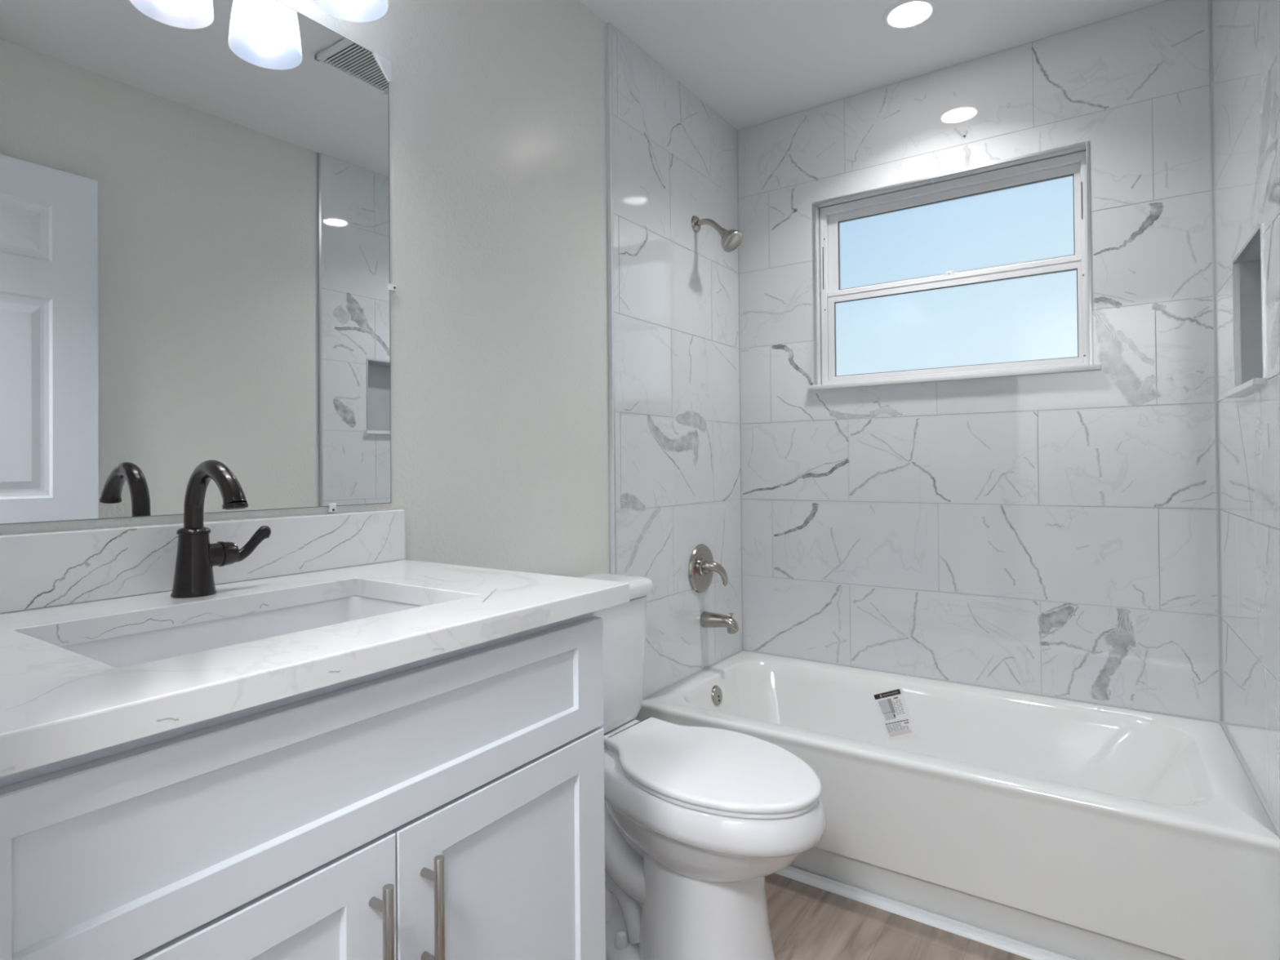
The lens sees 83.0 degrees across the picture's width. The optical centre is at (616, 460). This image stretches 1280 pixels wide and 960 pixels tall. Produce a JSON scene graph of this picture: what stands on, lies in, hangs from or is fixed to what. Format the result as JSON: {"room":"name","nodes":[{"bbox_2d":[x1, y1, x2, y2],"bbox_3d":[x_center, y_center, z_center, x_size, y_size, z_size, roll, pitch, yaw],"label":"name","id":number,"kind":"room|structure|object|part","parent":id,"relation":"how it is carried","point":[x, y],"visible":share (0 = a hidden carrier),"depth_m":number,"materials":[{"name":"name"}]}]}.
{"room":"bathroom","nodes":[
{"label":"bathroom","id":0,"kind":"room"},
{"bbox_2d":[0,0,742,719],"bbox_3d":[-0.297,-0.098,1.928,0.120,2.615,2.870,-1,-1,35],"label":"wall","id":1,"kind":"structure","parent":0,"point":[499,242],"depth_m":2.03,"materials":[{"name":"paint"}]},
{"bbox_2d":[0,0,396,524],"bbox_3d":[-0.744,-0.383,1.212,0.009,0.974,0.904,-1,-1,35],"label":"mirror","id":2,"kind":"object","parent":1,"relation":"attached to","point":[195,259],"visible":1,"depth_m":1.23,"materials":[{"name":"silver metal"}]},
{"bbox_2d":[0,509,404,613],"bbox_3d":[-0.733,0.160,1.194,0.031,0.107,0.918,-1,-1,35],"label":"backsplash","id":3,"kind":"structure","parent":1,"relation":"attached to","point":[38,570],"depth_m":1.16,"materials":[{"name":"stone"}]},
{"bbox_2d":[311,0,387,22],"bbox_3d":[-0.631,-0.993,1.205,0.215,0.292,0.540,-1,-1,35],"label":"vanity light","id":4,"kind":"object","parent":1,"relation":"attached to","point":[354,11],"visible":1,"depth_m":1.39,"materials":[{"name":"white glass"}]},
{"bbox_2d":[605,22,616,573],"bbox_3d":[-0.014,-0.096,2.235,0.014,2.513,0.013,-1,-1,35],"label":"trim","id":5,"kind":"structure","parent":1,"relation":"attached to","point":[608,26],"depth_m":2.23,"materials":[{"name":"silver metal"}]},
{"bbox_2d":[688,543,728,592],"bbox_3d":[0.347,0.399,2.643,0.094,0.179,0.179,-1,-1,35],"label":"shower valve","id":6,"kind":"object","parent":1,"relation":"attached to","point":[702,566],"visible":1,"depth_m":2.64,"materials":[{"name":"silver metal"}]},
{"bbox_3d":[0.314,0.399,2.667,0.014,0.179,0.179,-1,-1,35],"label":"plate","id":7,"kind":"part","parent":6,"relation":"part of","materials":[{"name":"silver metal"}]},
{"bbox_3d":[0.366,0.415,2.645,0.076,0.094,0.042,-1,-1,13],"label":"lever","id":8,"kind":"part","parent":6,"relation":"part of","materials":[{"name":"silver metal"}]},
{"bbox_2d":[691,215,742,252],"bbox_3d":[0.362,-0.824,2.611,0.186,0.158,0.084,-1,-1,35],"label":"shower","id":9,"kind":"object","parent":1,"relation":"attached to","point":[731,239],"visible":1,"depth_m":2.59,"materials":[{"name":"silver metal"}]},
{"bbox_3d":[0.338,-0.849,2.636,0.116,0.069,0.021,-1,-1,35],"label":"shower arm","id":10,"kind":"part","parent":9,"relation":"part of","materials":[{"name":"silver metal"}]},
{"bbox_2d":[700,611,738,633],"bbox_3d":[0.379,0.591,2.649,0.136,0.072,0.062,-1,-1,35],"label":"tub spout","id":11,"kind":"object","parent":1,"relation":"attached to","point":[708,620],"visible":1,"depth_m":2.63,"materials":[{"name":"silver metal"}]},
{"bbox_2d":[578,0,1169,130],"bbox_3d":[0.045,-1.399,0.778,3.700,0.060,4.400,-1,-1,35],"label":"ceiling","id":12,"kind":"structure","parent":0,"point":[752,62],"depth_m":2.34,"materials":[{"name":"white paint"}]},
{"bbox_2d":[881,0,937,30],"bbox_3d":[0.893,-1.360,2.208,0.160,0.006,0.160,-1,-1,35],"label":"recessed light","id":13,"kind":"object","parent":12,"relation":"in","point":[903,14],"visible":1,"depth_m":2.20,"materials":[{"name":"white"}]},
{"bbox_2d":[888,1,931,26],"bbox_3d":[0.893,-1.359,2.208,0.126,0.001,0.126,-1,-1,35],"label":"diffuser","id":14,"kind":"object","parent":13,"relation":"attached to","point":[910,14],"depth_m":2.21,"materials":[{"name":"white plastic"}]},
{"bbox_2d":[764,873,1031,959],"bbox_3d":[0.068,1.176,0.754,3.700,0.060,4.400,-1,-1,35],"label":"floor","id":15,"kind":"structure","parent":0,"point":[806,922],"depth_m":1.76,"materials":[{"name":"brown wood"}]},
{"bbox_2d":[0,611,605,959],"bbox_3d":[-0.485,0.698,1.002,0.619,0.912,0.840,-1,-1,35],"label":"vanity cabinet","id":16,"kind":"object","parent":15,"relation":"on","point":[448,806],"visible":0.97,"depth_m":0.80,"materials":[{"name":"white paint"}]},
{"bbox_3d":[-0.388,0.739,0.680,0.019,0.602,0.426,-1,-1,35],"label":"door","id":17,"kind":"part","parent":16,"relation":"part of","materials":[{"name":"white paint"}]},
{"bbox_2d":[0,559,629,777],"bbox_3d":[-0.495,0.225,1.031,0.625,0.032,0.925,-1,-1,35],"label":"countertop","id":18,"kind":"structure","parent":16,"relation":"on","point":[57,703],"depth_m":0.84,"materials":[{"name":"stone"}]},
{"bbox_2d":[170,459,271,597],"bbox_3d":[-0.597,0.105,1.146,0.178,0.212,0.152,-1,-1,35],"label":"faucet","id":19,"kind":"object","parent":18,"relation":"on","point":[196,557],"visible":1,"depth_m":1.12,"materials":[{"name":"black metal"}]},
{"bbox_3d":[-0.616,0.053,1.106,0.157,0.108,0.032,-1,-1,35],"label":"spout","id":20,"kind":"part","parent":19,"relation":"part of","materials":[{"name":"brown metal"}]},
{"bbox_3d":[-0.614,0.140,1.212,0.023,0.057,0.063,-1,-1,35],"label":"lever","id":21,"kind":"part","parent":19,"relation":"part of","materials":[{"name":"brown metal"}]},
{"bbox_2d":[59,595,423,668],"bbox_3d":[-0.481,0.314,1.010,0.359,0.146,0.534,-1,-1,35],"label":"sink","id":22,"kind":"object","parent":18,"relation":"in","point":[125,651],"visible":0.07,"depth_m":1.12,"materials":[{"name":"white ceramic"}]},
{"bbox_3d":[-0.263,0.553,0.813,0.035,0.154,0.012,-1,-1,35],"label":"bar handle","id":23,"kind":"part","parent":16,"relation":"part of","materials":[{"name":"silver metal"}]},
{"bbox_3d":[-0.221,0.553,0.872,0.035,0.154,0.012,-1,-1,35],"label":"bar handle","id":24,"kind":"part","parent":16,"relation":"part of","materials":[{"name":"silver metal"}]},
{"bbox_3d":[-0.144,0.740,1.023,0.019,0.602,0.411,-1,-1,35],"label":"door","id":25,"kind":"part","parent":16,"relation":"part of","materials":[{"name":"white paint"}]},
{"bbox_2d":[574,573,826,959],"bbox_3d":[0.120,0.737,1.721,0.808,0.834,0.406,-1,-1,44],"label":"toilet","id":26,"kind":"object","parent":15,"relation":"on","point":[697,819],"visible":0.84,"depth_m":1.54,"materials":[{"name":"ceramic"}]},
{"bbox_3d":[-0.082,0.349,1.916,0.215,0.051,0.388,-1,-1,35],"label":"tank lid","id":27,"kind":"part","parent":26,"relation":"part of","materials":[{"name":"white ceramic"}]},
{"bbox_3d":[-0.083,0.540,1.916,0.196,0.331,0.364,-1,-1,35],"label":"tank","id":28,"kind":"part","parent":26,"relation":"part of","materials":[{"name":"white ceramic"}]},
{"bbox_3d":[0.203,0.689,1.624,0.522,0.012,0.369,-1,-1,35],"label":"seat","id":29,"kind":"part","parent":26,"relation":"part of","materials":[{"name":"plastic"}]},
{"bbox_3d":[0.203,0.675,1.624,0.532,0.015,0.379,-1,-1,35],"label":"seat lid","id":30,"kind":"part","parent":26,"relation":"part of","materials":[{"name":"plastic"}]},
{"bbox_2d":[636,650,1279,959],"bbox_3d":[0.915,0.958,2.186,1.535,0.387,0.784,-1,-1,35],"label":"bathtub","id":31,"kind":"object","parent":15,"relation":"on","point":[1076,830],"visible":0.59,"depth_m":1.81,"materials":[{"name":"ceramic"}]},
{"bbox_2d":[872,687,915,740],"bbox_3d":[0.956,0.875,2.499,0.150,0.180,0.032,-1,-1,35],"label":"product label","id":32,"kind":"object","parent":31,"relation":"attached to","point":[891,705],"visible":1,"depth_m":2.50,"materials":[{"name":"white paper"}]},
{"bbox_2d":[878,697,895,720],"bbox_3d":[0.938,0.865,2.514,0.062,0.077,0.013,-1,-1,31],"label":"picture","id":33,"kind":"object","parent":32,"relation":"attached to","point":[886,706],"depth_m":2.51,"materials":[{"name":"grey paper"}]},
{"bbox_2d":[774,866,1075,959],"bbox_3d":[0.688,1.140,1.860,1.529,0.022,0.020,-1,-1,35],"label":"baseboard","id":34,"kind":"structure","parent":31,"relation":"attached to","point":[1009,944],"depth_m":1.80,"materials":[{"name":"white wood"}]},
{"bbox_2d":[737,0,1222,720],"bbox_3d":[1.196,-0.105,2.551,2.000,2.715,0.130,-1,-1,35],"label":"wall","id":35,"kind":"structure","parent":0,"point":[1055,534],"depth_m":2.39,"materials":[{"name":"tile"}]},
{"bbox_2d":[808,141,1101,390],"bbox_3d":[1.145,-0.635,2.556,0.934,0.722,0.122,-1,-1,35],"label":"window","id":36,"kind":"structure","parent":35,"relation":"in","point":[987,274],"depth_m":2.54,"materials":[{"name":"silver metal"}]},
{"bbox_3d":[1.147,-0.282,2.551,0.934,0.016,0.117,-1,-1,35],"label":"sill","id":37,"kind":"part","parent":36,"relation":"part of","materials":[{"name":"stone"}]},
{"bbox_3d":[1.168,-0.797,2.587,0.830,0.320,0.022,-1,-1,35],"label":"sash","id":38,"kind":"part","parent":36,"relation":"part of","materials":[{"name":"plastic"}]},
{"bbox_3d":[1.159,-0.480,2.566,0.830,0.345,0.018,-1,-1,35],"label":"sash","id":39,"kind":"part","parent":36,"relation":"part of","materials":[{"name":"plastic"}]},
{"bbox_3d":[1.165,-0.469,2.564,0.790,0.284,0.005,-1,-1,35],"label":"pane","id":40,"kind":"part","parent":36,"relation":"part of","materials":[{"name":"clear glass"}]},
{"bbox_3d":[1.175,-0.794,2.581,0.771,0.264,0.005,-1,-1,35],"label":"pane","id":41,"kind":"part","parent":36,"relation":"part of","materials":[{"name":"clear glass"}]},
{"bbox_2d":[641,0,1279,839],"bbox_3d":[0.904,-0.299,2.197,1.538,2.129,0.785,-1,-1,35],"label":"trim","id":42,"kind":"structure","parent":35,"relation":"attached to","point":[1273,823],"depth_m":2.10,"materials":[{"name":"grey"}]},
{"bbox_2d":[1210,0,1279,829],"bbox_3d":[1.051,-0.119,0.896,0.150,2.615,2.749,-1,-1,33],"label":"wall","id":43,"kind":"structure","parent":0,"point":[1246,33],"depth_m":1.71,"materials":[{"name":"tile"}]},
{"bbox_2d":[1224,377,1266,398],"bbox_3d":[1.495,-0.166,1.659,0.111,0.016,0.384,-1,-1,33],"label":"trim","id":44,"kind":"structure","parent":43,"relation":"attached to","point":[1254,384],"depth_m":1.62,"materials":[{"name":"stone"}]},
{"bbox_2d":[1232,222,1265,387],"bbox_3d":[1.468,-0.338,1.677,0.013,0.329,0.352,-1,-1,33],"label":"trim","id":45,"kind":"structure","parent":43,"relation":"attached to","point":[1258,233],"depth_m":1.82,"materials":[{"name":"white tile"}]}
]}

